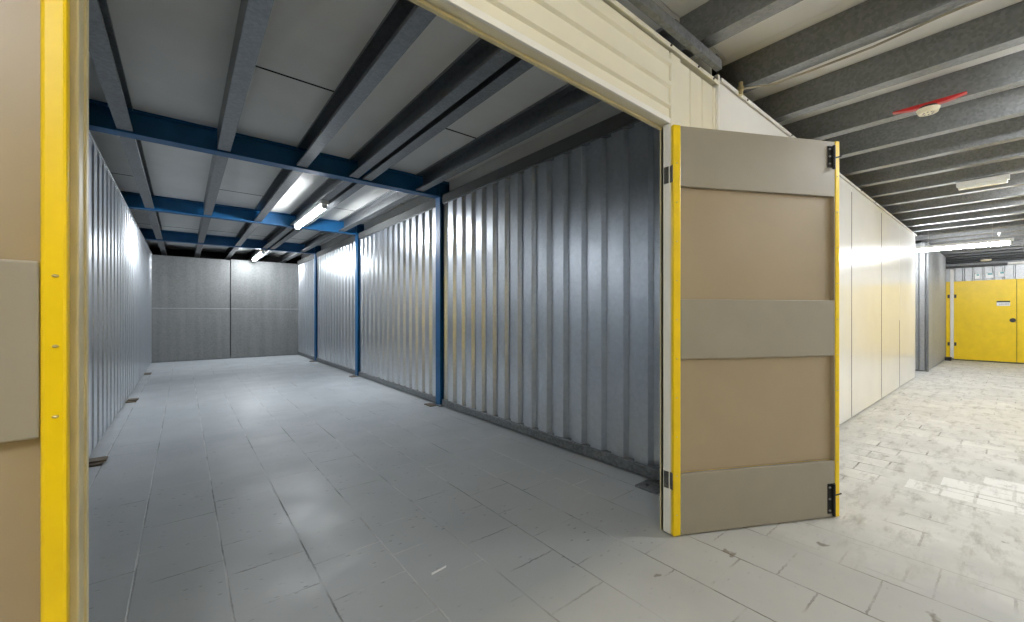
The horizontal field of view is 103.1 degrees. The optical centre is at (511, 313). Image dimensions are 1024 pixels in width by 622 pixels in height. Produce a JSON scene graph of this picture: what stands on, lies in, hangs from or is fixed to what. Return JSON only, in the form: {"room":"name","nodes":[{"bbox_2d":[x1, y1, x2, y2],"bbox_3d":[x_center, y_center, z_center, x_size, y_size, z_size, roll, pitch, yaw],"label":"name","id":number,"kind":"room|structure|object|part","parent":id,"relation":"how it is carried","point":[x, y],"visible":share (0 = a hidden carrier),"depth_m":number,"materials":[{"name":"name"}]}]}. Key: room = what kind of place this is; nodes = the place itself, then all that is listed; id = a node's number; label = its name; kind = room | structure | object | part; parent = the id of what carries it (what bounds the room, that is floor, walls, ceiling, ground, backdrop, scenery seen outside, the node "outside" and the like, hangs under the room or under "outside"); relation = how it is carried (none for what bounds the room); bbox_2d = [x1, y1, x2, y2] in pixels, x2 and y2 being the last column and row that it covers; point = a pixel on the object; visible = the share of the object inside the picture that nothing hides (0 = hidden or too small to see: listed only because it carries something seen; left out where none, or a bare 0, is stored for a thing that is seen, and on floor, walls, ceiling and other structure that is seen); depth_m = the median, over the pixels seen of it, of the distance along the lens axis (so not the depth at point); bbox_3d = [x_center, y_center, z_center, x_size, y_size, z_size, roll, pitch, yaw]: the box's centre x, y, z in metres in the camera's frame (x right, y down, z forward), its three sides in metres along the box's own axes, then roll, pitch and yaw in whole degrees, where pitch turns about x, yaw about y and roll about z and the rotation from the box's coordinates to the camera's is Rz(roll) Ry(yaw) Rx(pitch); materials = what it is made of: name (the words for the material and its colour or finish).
{"room":"self storage facility","nodes":[
{"label":"self storage facility","id":0,"kind":"room"},
{"bbox_2d":[89,131,151,455],"bbox_3d":[-5.404,-0.273,5.603,0.182,2.945,12.990,0,0,-39],"label":"wall","id":1,"kind":"structure","parent":0,"point":[120,257],"depth_m":4.50,"materials":[{"name":"metal"}]},
{"bbox_3d":[-5.067,-1.468,5.274,0.072,0.025,12.025,0,0,-39],"label":"rail","id":2,"kind":"part","parent":1,"relation":"part of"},
{"bbox_2d":[149,247,297,362],"bbox_3d":[-7.862,-0.273,11.353,3.510,2.945,0.958,0,0,-39],"label":"wall","id":3,"kind":"structure","parent":0,"point":[210,306],"depth_m":10.90,"materials":[{"name":"metal"}]},
{"bbox_3d":[-8.225,1.183,10.467,1.592,0.035,0.038,0,0,-39],"label":"rail","id":4,"kind":"part","parent":3,"relation":"part of","materials":[{"name":"metal"}]},
{"bbox_3d":[-6.945,1.183,11.503,1.655,0.035,0.038,0,0,-39],"label":"rail","id":5,"kind":"part","parent":3,"relation":"part of","materials":[{"name":"metal"}]},
{"bbox_2d":[297,54,718,481],"bbox_3d":[-2.761,-0.273,7.740,0.200,2.945,12.990,0,0,-39],"label":"wall","id":6,"kind":"structure","parent":0,"point":[552,243],"depth_m":3.97,"materials":[{"name":"metal"}]},
{"bbox_3d":[-5.653,1.149,11.237,0.100,0.078,2.015,0,0,-39],"label":"rail","id":7,"kind":"part","parent":6,"relation":"part of","materials":[{"name":"metal"}]},
{"bbox_3d":[-3.966,1.149,9.151,0.100,0.078,3.010,0,0,-39],"label":"rail","id":8,"kind":"part","parent":6,"relation":"part of","materials":[{"name":"metal"}]},
{"bbox_3d":[-1.946,1.149,6.653,0.100,0.078,3.075,0,0,-39],"label":"rail","id":9,"kind":"part","parent":6,"relation":"part of","materials":[{"name":"metal"}]},
{"bbox_3d":[-1.940,-1.437,6.659,0.082,0.010,3.075,0,0,-39],"label":"rail","id":10,"kind":"part","parent":6,"relation":"part of","materials":[{"name":"metal"}]},
{"bbox_3d":[0.208,-1.437,4.004,0.082,0.010,3.415,0,0,-39],"label":"rail","id":11,"kind":"part","parent":6,"relation":"part of","materials":[{"name":"metal"}]},
{"bbox_3d":[0.201,1.149,3.998,0.100,0.078,3.415,0,0,-39],"label":"rail","id":12,"kind":"part","parent":6,"relation":"part of","materials":[{"name":"metal"}]},
{"bbox_2d":[89,355,1023,621],"bbox_3d":[1.924,1.250,9.787,23.900,0.100,15.800,0,0,-39],"label":"floor","id":13,"kind":"structure","parent":0,"point":[286,488],"depth_m":2.33,"materials":[{"name":"tile"}]},
{"bbox_2d":[89,456,107,466],"bbox_3d":[-3.356,1.185,3.279,0.135,0.030,0.220,0,0,-39],"label":"board","id":14,"kind":"object","parent":13,"relation":"on","point":[98,461],"visible":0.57,"depth_m":3.25,"materials":[{"name":"brown wood"}]},
{"bbox_2d":[126,398,138,402],"bbox_3d":[-5.229,1.185,5.610,0.122,0.030,0.260,0,0,-39],"label":"board","id":15,"kind":"object","parent":13,"relation":"on","point":[131,400],"visible":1,"depth_m":5.56,"materials":[{"name":"brown wood"}]},
{"bbox_2d":[309,254,316,361],"bbox_3d":[-5.003,-0.164,10.345,0.272,2.728,0.240,0,0,-39],"label":"steel column","id":16,"kind":"structure","parent":13,"relation":"on","point":[315,257],"depth_m":10.37,"materials":[{"name":"metal"}]},
{"bbox_2d":[349,235,359,376],"bbox_3d":[-3.004,-0.164,7.872,0.272,2.728,0.240,0,0,-39],"label":"steel column","id":17,"kind":"structure","parent":13,"relation":"on","point":[357,241],"depth_m":7.90,"materials":[{"name":"metal"}]},
{"bbox_2d":[424,197,443,406],"bbox_3d":[-0.979,-0.164,5.368,0.272,2.728,0.250,0,0,-39],"label":"steel column","id":18,"kind":"structure","parent":13,"relation":"on","point":[439,205],"depth_m":5.36,"materials":[{"name":"metal"}]},
{"bbox_3d":[-1.073,1.193,5.344,0.095,0.014,0.170,0,0,-39],"label":"packing plate","id":19,"kind":"part","parent":18,"relation":"part of","materials":[{"name":"brown wood"}]},
{"bbox_2d":[432,566,445,574],"bbox_3d":[-0.341,1.198,1.904,0.008,0.004,0.086,0,0,45],"label":"wood splinter","id":20,"kind":"object","parent":13,"relation":"on","point":[434,572],"visible":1,"depth_m":1.90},
{"bbox_2d":[635,479,659,494],"bbox_3d":[0.966,1.187,2.813,0.160,0.026,0.160,0,0,-39],"label":"floor plate","id":21,"kind":"object","parent":13,"relation":"on","point":[648,485],"visible":0.79,"depth_m":2.80,"materials":[{"name":"metal"}]},
{"bbox_2d":[89,0,1023,257],"bbox_3d":[2.010,-1.774,9.856,24.398,0.062,15.800,0,0,-39],"label":"ceiling","id":22,"kind":"structure","parent":0,"point":[175,55],"depth_m":3.04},
{"bbox_2d":[89,0,132,131],"bbox_3d":[-2.171,-1.644,2.080,0.100,0.198,3.445,0,0,-39],"label":"joist","id":23,"kind":"object","parent":22,"relation":"attached to","point":[103,47],"visible":0.91,"depth_m":2.58,"materials":[{"name":"metal"}]},
{"bbox_2d":[120,136,153,208],"bbox_3d":[-4.318,-1.644,4.736,0.100,0.198,3.105,0,0,-39],"label":"joist","id":24,"kind":"object","parent":22,"relation":"attached to","point":[133,148],"visible":0.7,"depth_m":4.44,"materials":[{"name":"metal"}]},
{"bbox_2d":[146,211,162,239],"bbox_3d":[-6.338,-1.644,7.234,0.100,0.198,3.040,0,0,-39],"label":"joist","id":25,"kind":"object","parent":22,"relation":"attached to","point":[154,218],"visible":0.76,"depth_m":7.11,"materials":[{"name":"metal"}]},
{"bbox_2d":[157,241,166,255],"bbox_3d":[-8.287,-1.644,9.644,0.100,0.198,2.880,0,0,-39],"label":"joist","id":26,"kind":"object","parent":22,"relation":"attached to","point":[162,244],"visible":0.67,"depth_m":9.74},
{"bbox_2d":[195,244,202,257],"bbox_3d":[-7.758,-1.644,10.072,0.100,0.198,2.880,0,0,-39],"label":"joist","id":27,"kind":"object","parent":22,"relation":"attached to","point":[198,248],"visible":0.61,"depth_m":9.90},
{"bbox_2d":[198,217,210,242],"bbox_3d":[-5.809,-1.644,7.661,0.100,0.198,3.040,0,0,-39],"label":"joist","id":28,"kind":"object","parent":22,"relation":"attached to","point":[204,222],"visible":0.76,"depth_m":7.49,"materials":[{"name":"metal"}]},
{"bbox_2d":[204,154,227,215],"bbox_3d":[-3.789,-1.644,5.163,0.100,0.198,3.105,0,0,-39],"label":"joist","id":29,"kind":"object","parent":22,"relation":"attached to","point":[218,163],"visible":0.65,"depth_m":4.82,"materials":[{"name":"metal"}]},
{"bbox_2d":[139,228,320,253],"bbox_3d":[-6.245,-1.636,9.353,3.470,0.212,0.130,0,0,-39],"label":"steel beam","id":30,"kind":"structure","parent":22,"relation":"attached to","point":[148,234],"depth_m":9.11,"materials":[{"name":"metal"}]},
{"bbox_2d":[225,247,238,259],"bbox_3d":[-7.237,-1.644,10.493,0.100,0.198,2.880,0,0,-39],"label":"joist","id":31,"kind":"object","parent":22,"relation":"attached to","point":[231,250],"visible":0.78,"depth_m":10.74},
{"bbox_2d":[120,191,363,234],"bbox_3d":[-4.246,-1.636,6.881,3.470,0.212,0.130,0,0,-39],"label":"steel beam","id":32,"kind":"structure","parent":22,"relation":"attached to","point":[133,200],"depth_m":6.59,"materials":[{"name":"metal"}]},
{"bbox_2d":[217,0,273,151],"bbox_3d":[-1.642,-1.644,2.508,0.100,0.198,3.445,0,0,-39],"label":"joist","id":33,"kind":"object","parent":22,"relation":"attached to","point":[253,15],"visible":1,"depth_m":2.54,"materials":[{"name":"metal"}]},
{"bbox_2d":[235,222,258,245],"bbox_3d":[-5.288,-1.644,8.082,0.100,0.198,3.040,0,0,-39],"label":"joist","id":34,"kind":"object","parent":22,"relation":"attached to","point":[247,229],"visible":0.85,"depth_m":8.11,"materials":[{"name":"metal"}]},
{"bbox_2d":[247,249,259,260],"bbox_3d":[-6.825,-1.644,10.826,0.100,0.198,2.880,0,0,-39],"label":"joist","id":35,"kind":"object","parent":22,"relation":"attached to","point":[252,252],"visible":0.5,"depth_m":11.32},
{"bbox_2d":[252,250,264,260],"bbox_3d":[-6.520,-1.491,10.449,0.100,0.108,1.650,0,0,-39],"label":"light","id":36,"kind":"object","parent":22,"relation":"attached to","point":[260,253],"visible":0.98,"depth_m":10.19,"materials":[{"name":"white"}]},
{"bbox_2d":[253,253,262,260],"bbox_3d":[-6.520,-1.468,10.449,0.068,0.058,1.550,0,0,-39],"label":"diffuser","id":37,"kind":"object","parent":36,"relation":"attached to","point":[257,255],"depth_m":10.37,"materials":[{"name":"white"}]},
{"bbox_2d":[256,250,271,260],"bbox_3d":[-6.709,-1.644,10.921,0.100,0.198,2.880,0,0,-39],"label":"joist","id":38,"kind":"object","parent":22,"relation":"attached to","point":[266,251],"visible":0.11,"depth_m":10.48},
{"bbox_2d":[89,99,448,198],"bbox_3d":[-2.205,-1.636,4.357,3.470,0.212,0.130,0,0,-39],"label":"steel beam","id":39,"kind":"structure","parent":22,"relation":"attached to","point":[149,127],"depth_m":4.00,"materials":[{"name":"metal"}]},
{"bbox_2d":[262,226,292,248],"bbox_3d":[-4.876,-1.644,8.416,0.100,0.198,3.040,0,0,-39],"label":"joist","id":40,"kind":"object","parent":22,"relation":"attached to","point":[278,232],"visible":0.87,"depth_m":8.48,"materials":[{"name":"metal"}]},
{"bbox_2d":[254,168,302,221],"bbox_3d":[-3.268,-1.644,5.585,0.100,0.198,3.105,0,0,-39],"label":"joist","id":41,"kind":"object","parent":22,"relation":"attached to","point":[285,178],"visible":0.74,"depth_m":5.42,"materials":[{"name":"metal"}]},
{"bbox_2d":[270,228,302,248],"bbox_3d":[-4.760,-1.644,8.510,0.100,0.198,3.040,0,0,-39],"label":"joist","id":42,"kind":"object","parent":22,"relation":"attached to","point":[293,231],"visible":0.37,"depth_m":8.42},
{"bbox_2d":[278,252,301,262],"bbox_3d":[-6.196,-1.644,11.336,0.100,0.198,2.880,0,0,-39],"label":"joist","id":43,"kind":"object","parent":22,"relation":"attached to","point":[286,256],"visible":0.7,"depth_m":11.58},
{"bbox_2d":[293,200,328,228],"bbox_3d":[-3.100,-1.491,6.219,0.100,0.108,1.770,0,0,-39],"label":"light","id":44,"kind":"object","parent":22,"relation":"attached to","point":[321,205],"visible":1,"depth_m":6.00,"materials":[{"name":"white"}]},
{"bbox_2d":[295,205,324,228],"bbox_3d":[-3.100,-1.468,6.219,0.068,0.058,1.670,0,0,-39],"label":"diffuser","id":45,"kind":"object","parent":44,"relation":"attached to","point":[313,212],"depth_m":6.10,"materials":[{"name":"white"}]},
{"bbox_2d":[300,231,338,251],"bbox_3d":[-4.246,-1.644,8.925,0.100,0.198,3.040,0,0,-39],"label":"joist","id":46,"kind":"object","parent":22,"relation":"attached to","point":[321,237],"visible":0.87,"depth_m":9.04,"materials":[{"name":"metal"}]},
{"bbox_2d":[290,178,352,225],"bbox_3d":[-2.856,-1.644,5.918,0.100,0.198,3.105,0,0,-39],"label":"joist","id":47,"kind":"object","parent":22,"relation":"attached to","point":[331,187],"visible":0.52,"depth_m":5.64,"materials":[{"name":"metal"}]},
{"bbox_2d":[302,183,364,226],"bbox_3d":[-2.740,-1.644,6.012,0.100,0.198,3.105,0,0,-39],"label":"joist","id":48,"kind":"object","parent":22,"relation":"attached to","point":[352,188],"visible":0.24,"depth_m":5.49,"materials":[{"name":"metal"}]},
{"bbox_2d":[297,0,435,167],"bbox_3d":[-1.121,-1.644,2.929,0.100,0.198,3.445,0,0,-39],"label":"joist","id":49,"kind":"object","parent":22,"relation":"attached to","point":[405,20],"visible":1,"depth_m":2.73,"materials":[{"name":"metal"}]},
{"bbox_2d":[339,190,415,231],"bbox_3d":[-2.226,-1.644,6.427,0.100,0.198,3.105,0,0,-39],"label":"joist","id":50,"kind":"object","parent":22,"relation":"attached to","point":[391,198],"visible":0.67,"depth_m":6.34,"materials":[{"name":"metal"}]},
{"bbox_2d":[349,37,514,177],"bbox_3d":[-0.709,-1.644,3.262,0.100,0.198,3.445,0,0,-39],"label":"joist","id":51,"kind":"object","parent":22,"relation":"attached to","point":[482,58],"visible":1,"depth_m":3.12,"materials":[{"name":"metal"}]},
{"bbox_2d":[362,0,616,180],"bbox_3d":[-0.592,-1.644,3.357,0.100,0.198,3.445,0,0,-39],"label":"joist","id":52,"kind":"object","parent":22,"relation":"attached to","point":[516,66],"visible":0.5,"depth_m":3.15,"materials":[{"name":"metal"}]},
{"bbox_2d":[416,19,679,191],"bbox_3d":[-0.079,-1.644,3.772,0.100,0.198,3.445,0,0,-39],"label":"joist","id":53,"kind":"object","parent":22,"relation":"attached to","point":[568,100],"visible":0.7,"depth_m":3.64,"materials":[{"name":"metal"}]},
{"bbox_2d":[680,0,802,57],"bbox_3d":[1.842,-1.644,1.420,0.100,0.198,2.592,0,0,-39],"label":"joist","id":54,"kind":"object","parent":22,"relation":"attached to","point":[713,22],"visible":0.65,"depth_m":2.21,"materials":[{"name":"metal"}]},
{"bbox_2d":[719,0,975,93],"bbox_3d":[2.305,-1.644,1.928,0.100,0.198,2.800,0,0,-39],"label":"joist","id":55,"kind":"object","parent":22,"relation":"attached to","point":[865,23],"visible":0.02,"depth_m":2.38,"materials":[{"name":"metal"}]},
{"bbox_2d":[737,0,982,95],"bbox_3d":[2.037,-1.502,2.286,0.191,0.084,1.367,0,0,-44],"label":"cable","id":56,"kind":"object","parent":55,"relation":"attached to","point":[740,88],"visible":1,"depth_m":2.37,"materials":[{"name":"plastic"}]},
{"bbox_2d":[753,1,1023,121],"bbox_3d":[2.834,-1.644,2.356,0.100,0.198,2.800,0,0,-39],"label":"joist","id":57,"kind":"object","parent":22,"relation":"attached to","point":[1002,29],"visible":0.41,"depth_m":2.63,"materials":[{"name":"metal"}]},
{"bbox_2d":[783,50,1023,139],"bbox_3d":[3.363,-1.644,2.784,0.100,0.198,2.800,0,0,-39],"label":"joist","id":58,"kind":"object","parent":22,"relation":"attached to","point":[1006,72],"visible":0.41,"depth_m":3.08,"materials":[{"name":"metal"}]},
{"bbox_2d":[892,91,966,116],"bbox_3d":[3.045,-1.506,2.977,0.128,0.076,0.380,0,0,-39],"label":"fire alarm","id":59,"kind":"object","parent":58,"relation":"attached to","point":[932,107],"visible":1,"depth_m":2.95,"materials":[{"name":"red plastic"}]},
{"bbox_2d":[821,85,1023,158],"bbox_3d":[3.884,-1.644,3.205,0.100,0.198,2.800,0,0,-39],"label":"joist","id":60,"kind":"object","parent":22,"relation":"attached to","point":[1007,104],"visible":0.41,"depth_m":3.46,"materials":[{"name":"metal"}]},
{"bbox_2d":[839,115,1023,175],"bbox_3d":[4.420,-1.644,3.639,0.100,0.198,2.800,0,0,-39],"label":"joist","id":61,"kind":"object","parent":22,"relation":"attached to","point":[1008,130],"visible":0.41,"depth_m":3.94,"materials":[{"name":"metal"}]},
{"bbox_2d":[845,139,1023,187],"bbox_3d":[4.941,-1.644,4.060,0.100,0.198,2.800,0,0,-39],"label":"joist","id":62,"kind":"object","parent":22,"relation":"attached to","point":[1014,149],"visible":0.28,"depth_m":4.38,"materials":[{"name":"metal"}]},
{"bbox_2d":[859,157,1023,197],"bbox_3d":[5.470,-1.644,4.487,0.100,0.198,2.800,0,0,-39],"label":"joist","id":63,"kind":"object","parent":22,"relation":"attached to","point":[1013,166],"visible":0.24,"depth_m":4.82,"materials":[{"name":"metal"}]},
{"bbox_2d":[956,174,1009,190],"bbox_3d":[5.365,-1.498,4.641,0.090,0.085,0.400,0,0,-39],"label":"emergency light","id":64,"kind":"object","parent":63,"relation":"attached to","point":[1001,179],"visible":1,"depth_m":4.61,"materials":[{"name":"plastic"}]},
{"bbox_2d":[958,179,1007,190],"bbox_3d":[5.365,-1.472,4.641,0.080,0.035,0.370,0,0,-39],"label":"diffuser","id":65,"kind":"object","parent":64,"relation":"attached to","point":[987,182],"depth_m":4.63,"materials":[{"name":"plastic"}]},
{"bbox_2d":[872,172,1023,206],"bbox_3d":[6.026,-1.644,4.937,0.100,0.198,2.800,0,0,-39],"label":"joist","id":66,"kind":"object","parent":22,"relation":"attached to","point":[1017,179],"visible":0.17,"depth_m":5.38,"materials":[{"name":"metal"}]},
{"bbox_2d":[883,185,1023,213],"bbox_3d":[6.578,-1.644,5.383,0.100,0.198,2.800,0,0,-39],"label":"joist","id":67,"kind":"object","parent":22,"relation":"attached to","point":[1016,191],"visible":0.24,"depth_m":5.70,"materials":[{"name":"metal"}]},
{"bbox_2d":[892,196,1023,220],"bbox_3d":[7.138,-1.644,5.836,0.100,0.198,2.800,0,0,-39],"label":"joist","id":68,"kind":"object","parent":22,"relation":"attached to","point":[1014,201],"visible":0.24,"depth_m":6.16,"materials":[{"name":"metal"}]},
{"bbox_2d":[900,205,1023,226],"bbox_3d":[7.729,-1.644,6.314,0.100,0.198,2.800,0,0,-39],"label":"joist","id":69,"kind":"object","parent":22,"relation":"attached to","point":[1013,210],"visible":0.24,"depth_m":6.64,"materials":[{"name":"metal"}]},
{"bbox_2d":[915,223,1013,251],"bbox_3d":[8.297,-1.478,7.552,0.100,0.535,1.290,0,0,-39],"label":"light","id":70,"kind":"object","parent":22,"relation":"hanging from","point":[1007,241],"visible":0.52,"depth_m":7.46,"materials":[{"name":"white"}]},
{"bbox_2d":[915,241,1009,251],"bbox_3d":[8.297,-1.241,7.552,0.068,0.058,1.190,0,0,-39],"label":"diffuser","id":71,"kind":"object","parent":70,"relation":"attached to","point":[977,243],"depth_m":7.51,"materials":[{"name":"white"}]},
{"bbox_2d":[908,213,1023,231],"bbox_3d":[8.265,-1.644,6.748,0.100,0.198,2.800,0,0,-39],"label":"joist","id":72,"kind":"object","parent":22,"relation":"attached to","point":[1015,217],"visible":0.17,"depth_m":7.07,"materials":[{"name":"metal"}]},
{"bbox_2d":[914,220,1023,236],"bbox_3d":[8.794,-1.644,7.176,0.100,0.198,2.800,0,0,-39],"label":"joist","id":73,"kind":"object","parent":22,"relation":"attached to","point":[1018,222],"visible":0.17,"depth_m":7.51,"materials":[{"name":"metal"}]},
{"bbox_2d":[915,225,1023,240],"bbox_3d":[9.323,-1.644,7.603,0.100,0.198,2.800,0,0,-39],"label":"joist","id":74,"kind":"object","parent":22,"relation":"attached to","point":[1014,228],"visible":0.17,"depth_m":7.96,"materials":[{"name":"metal"}]},
{"bbox_2d":[921,230,1023,243],"bbox_3d":[9.852,-1.644,8.031,0.100,0.198,2.800,0,0,-39],"label":"joist","id":75,"kind":"object","parent":22,"relation":"attached to","point":[1014,233],"visible":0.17,"depth_m":8.38,"materials":[{"name":"metal"}]},
{"bbox_2d":[930,235,1023,244],"bbox_3d":[10.380,-1.644,8.458,0.100,0.198,2.800,0,0,-39],"label":"joist","id":76,"kind":"object","parent":22,"relation":"attached to","point":[1017,236],"visible":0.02,"depth_m":8.71,"materials":[{"name":"metal"}]},
{"bbox_2d":[938,242,1023,252],"bbox_3d":[11.438,-1.644,9.313,0.100,0.198,2.800,0,0,-39],"label":"joist","id":77,"kind":"object","parent":22,"relation":"attached to","point":[1013,244],"visible":0.17,"depth_m":9.60,"materials":[{"name":"metal"}]},
{"bbox_2d":[941,246,1023,254],"bbox_3d":[11.967,-1.644,9.741,0.100,0.198,2.800,0,0,-39],"label":"joist","id":78,"kind":"object","parent":22,"relation":"attached to","point":[1015,247],"visible":0.17,"depth_m":10.05,"materials":[{"name":"metal"}]},
{"bbox_2d":[943,249,1023,256],"bbox_3d":[12.527,-1.644,10.194,0.100,0.198,2.800,0,0,-39],"label":"joist","id":79,"kind":"object","parent":22,"relation":"attached to","point":[1014,250],"visible":0.17,"depth_m":10.50,"materials":[{"name":"metal"}]},
{"bbox_2d":[946,252,1023,259],"bbox_3d":[13.055,-1.644,10.621,0.100,0.198,2.800,0,0,-39],"label":"joist","id":80,"kind":"object","parent":22,"relation":"attached to","point":[1012,253],"visible":0.17,"depth_m":10.94,"materials":[{"name":"metal"}]},
{"bbox_2d":[946,254,1023,261],"bbox_3d":[13.584,-1.644,11.049,0.100,0.198,2.800,0,0,-39],"label":"joist","id":81,"kind":"object","parent":22,"relation":"attached to","point":[1019,255],"visible":0.17,"depth_m":11.37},
{"bbox_2d":[946,257,1023,263],"bbox_3d":[14.113,-1.644,11.476,0.100,0.198,2.800,0,0,-39],"label":"joist","id":82,"kind":"object","parent":22,"relation":"attached to","point":[1009,258],"visible":0.17,"depth_m":11.89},
{"bbox_2d":[950,259,1020,263],"bbox_3d":[14.642,-1.644,11.904,0.100,0.198,2.800,0,0,-39],"label":"joist","id":83,"kind":"object","parent":22,"relation":"attached to","point":[1011,259],"visible":0.02,"depth_m":12.25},
{"bbox_2d":[1012,239,1023,242],"bbox_3d":[10.909,-1.644,8.886,0.100,0.198,2.800,0,0,-39],"label":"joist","id":84,"kind":"object","parent":22,"relation":"attached to","point":[1017,240],"visible":0.02,"depth_m":8.79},
{"bbox_2d":[424,0,945,533],"bbox_3d":[2.843,-0.273,5.597,19.860,2.945,2.870,0,0,-39],"label":"wall","id":85,"kind":"structure","parent":0,"point":[605,39],"depth_m":3.01,"materials":[{"name":"metal"}]},
{"bbox_2d":[0,0,69,621],"bbox_3d":[-1.254,0.071,0.421,1.100,2.212,0.054,0,0,-42],"label":"door","id":86,"kind":"structure","parent":85,"relation":"in","point":[34,34],"depth_m":0.75,"materials":[{"name":"yellow paint"}]},
{"bbox_3d":[-1.262,-0.402,0.423,1.050,0.614,0.004,0,0,-42],"label":"inset panel","id":87,"kind":"part","parent":86,"relation":"part of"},
{"bbox_3d":[-1.262,0.535,0.423,1.050,0.619,0.004,0,0,-42],"label":"inset panel","id":88,"kind":"part","parent":86,"relation":"part of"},
{"bbox_3d":[-1.256,0.066,0.412,1.026,0.325,0.027,0,0,-42],"label":"cross rail","id":89,"kind":"part","parent":86,"relation":"part of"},
{"bbox_2d":[70,0,670,621],"bbox_3d":[-0.115,0.061,1.454,2.570,2.278,0.075,0,0,-39],"label":"door frame","id":90,"kind":"structure","parent":85,"relation":"attached to","point":[79,9],"depth_m":0.85,"materials":[{"name":"metal"}]},
{"bbox_3d":[0.879,-0.113,2.253,0.100,2.605,0.062,0,0,-39],"label":"corner trim","id":91,"kind":"part","parent":85,"relation":"part of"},
{"bbox_2d":[628,0,721,70],"bbox_3d":[-1.325,-1.488,0.366,6.600,0.053,0.035,0,0,-39],"label":"steel rail","id":92,"kind":"object","parent":85,"relation":"attached to","point":[649,8],"visible":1,"depth_m":2.13,"materials":[{"name":"metal"}]},
{"bbox_3d":[1.089,-0.110,2.430,0.450,2.600,0.050,0,0,-39],"label":"ribbed panel","id":93,"kind":"part","parent":85,"relation":"part of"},
{"bbox_2d":[664,125,841,535],"bbox_3d":[1.383,0.088,2.300,1.114,2.212,0.064,0,0,-11],"label":"door","id":94,"kind":"structure","parent":85,"relation":"in","point":[755,217],"depth_m":2.30,"materials":[{"name":"beige paint"}]},
{"bbox_3d":[0.840,-0.755,2.215,0.003,0.090,0.028,0,0,-39],"label":"jamb plate","id":95,"kind":"part","parent":94,"relation":"part of","materials":[{"name":"metal"}]},
{"bbox_3d":[0.840,0.900,2.215,0.003,0.090,0.028,0,0,-39],"label":"jamb plate","id":96,"kind":"part","parent":94,"relation":"part of","materials":[{"name":"metal"}]},
{"bbox_3d":[1.392,-0.385,2.316,1.050,0.614,0.004,0,0,-12],"label":"inset panel","id":97,"kind":"part","parent":94,"relation":"part of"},
{"bbox_3d":[1.392,0.552,2.316,1.050,0.619,0.004,0,0,-12],"label":"inset panel","id":98,"kind":"part","parent":94,"relation":"part of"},
{"bbox_3d":[1.403,-0.853,2.307,1.015,0.325,0.027,0,0,-12],"label":"cross rail","id":99,"kind":"part","parent":94,"relation":"part of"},
{"bbox_3d":[1.403,0.083,2.307,1.015,0.325,0.027,0,0,-12],"label":"cross rail","id":100,"kind":"part","parent":94,"relation":"part of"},
{"bbox_3d":[1.403,1.028,2.307,1.015,0.328,0.027,0,0,-12],"label":"cross rail","id":101,"kind":"part","parent":94,"relation":"part of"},
{"bbox_3d":[1.883,-0.916,2.378,0.015,0.137,0.016,0,0,-12],"label":"bolt rod","id":102,"kind":"part","parent":94,"relation":"part of","materials":[{"name":"black metal"}]},
{"bbox_3d":[1.883,1.089,2.378,0.015,0.187,0.016,0,0,-12],"label":"bolt rod","id":103,"kind":"part","parent":94,"relation":"part of","materials":[{"name":"black metal"}]},
{"bbox_3d":[1.938,-0.142,3.110,1.658,2.660,0.040,0,0,-39],"label":"wall panel","id":104,"kind":"part","parent":85,"relation":"part of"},
{"bbox_3d":[3.238,-0.142,4.162,1.652,2.660,0.040,0,0,-39],"label":"wall panel","id":105,"kind":"part","parent":85,"relation":"part of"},
{"bbox_3d":[4.533,-0.142,5.209,1.642,2.660,0.040,0,0,-39],"label":"wall panel","id":106,"kind":"part","parent":85,"relation":"part of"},
{"bbox_3d":[5.731,-0.142,6.177,1.402,2.660,0.040,0,0,-39],"label":"wall panel","id":107,"kind":"part","parent":85,"relation":"part of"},
{"bbox_3d":[6.932,-0.142,7.149,1.652,2.660,0.040,0,0,-39],"label":"wall panel","id":108,"kind":"part","parent":85,"relation":"part of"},
{"bbox_3d":[8.652,-0.145,8.469,0.045,2.690,0.030,0,0,-39],"label":"corner post","id":109,"kind":"part","parent":85,"relation":"part of","materials":[{"name":"metal"}]},
{"bbox_2d":[946,282,949,356],"bbox_3d":[11.433,0.160,10.665,0.048,2.010,0.072,0,0,-39],"label":"door","id":110,"kind":"structure","parent":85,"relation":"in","point":[947,283],"depth_m":10.65,"materials":[{"name":"paint"}]},
{"bbox_2d":[946,259,1023,363],"bbox_3d":[13.445,-0.273,11.097,3.815,2.945,3.050,0,0,-39],"label":"wall","id":111,"kind":"structure","parent":0,"point":[1013,269],"depth_m":10.16,"materials":[{"name":"metal"}]},
{"bbox_2d":[950,269,953,357],"bbox_3d":[11.476,-0.005,10.610,0.050,2.310,0.064,0,0,-39],"label":"post","id":112,"kind":"object","parent":111,"relation":"attached to","point":[951,270],"visible":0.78,"depth_m":10.59,"materials":[{"name":"metal"}]},
{"bbox_3d":[12.161,-1.250,9.763,0.110,0.100,2.390,0,0,-39],"label":"cross rail","id":113,"kind":"part","parent":111,"relation":"part of","materials":[{"name":"metal"}]},
{"bbox_2d":[954,279,1016,361],"bbox_3d":[11.802,0.160,10.172,0.095,2.010,1.022,0,0,-39],"label":"door","id":114,"kind":"structure","parent":111,"relation":"in","point":[985,311],"depth_m":10.14,"materials":[{"name":"paint"}]},
{"bbox_2d":[986,273,992,277],"bbox_3d":[11.879,-0.960,10.120,0.009,0.120,0.120,0,0,-39],"label":"notice","id":115,"kind":"object","parent":111,"relation":"attached to","point":[988,275],"visible":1,"depth_m":10.12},
{"bbox_2d":[998,272,1004,276],"bbox_3d":[11.999,-0.975,9.973,0.009,0.120,0.100,0,0,-39],"label":"notice","id":116,"kind":"object","parent":111,"relation":"attached to","point":[1000,274],"visible":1,"depth_m":9.97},
{"bbox_2d":[1017,279,1023,362],"bbox_3d":[12.470,0.160,9.383,0.048,2.010,1.030,0,0,-39],"label":"door","id":117,"kind":"structure","parent":111,"relation":"in","point":[1020,282],"depth_m":9.73,"materials":[{"name":"paint"}]}
]}

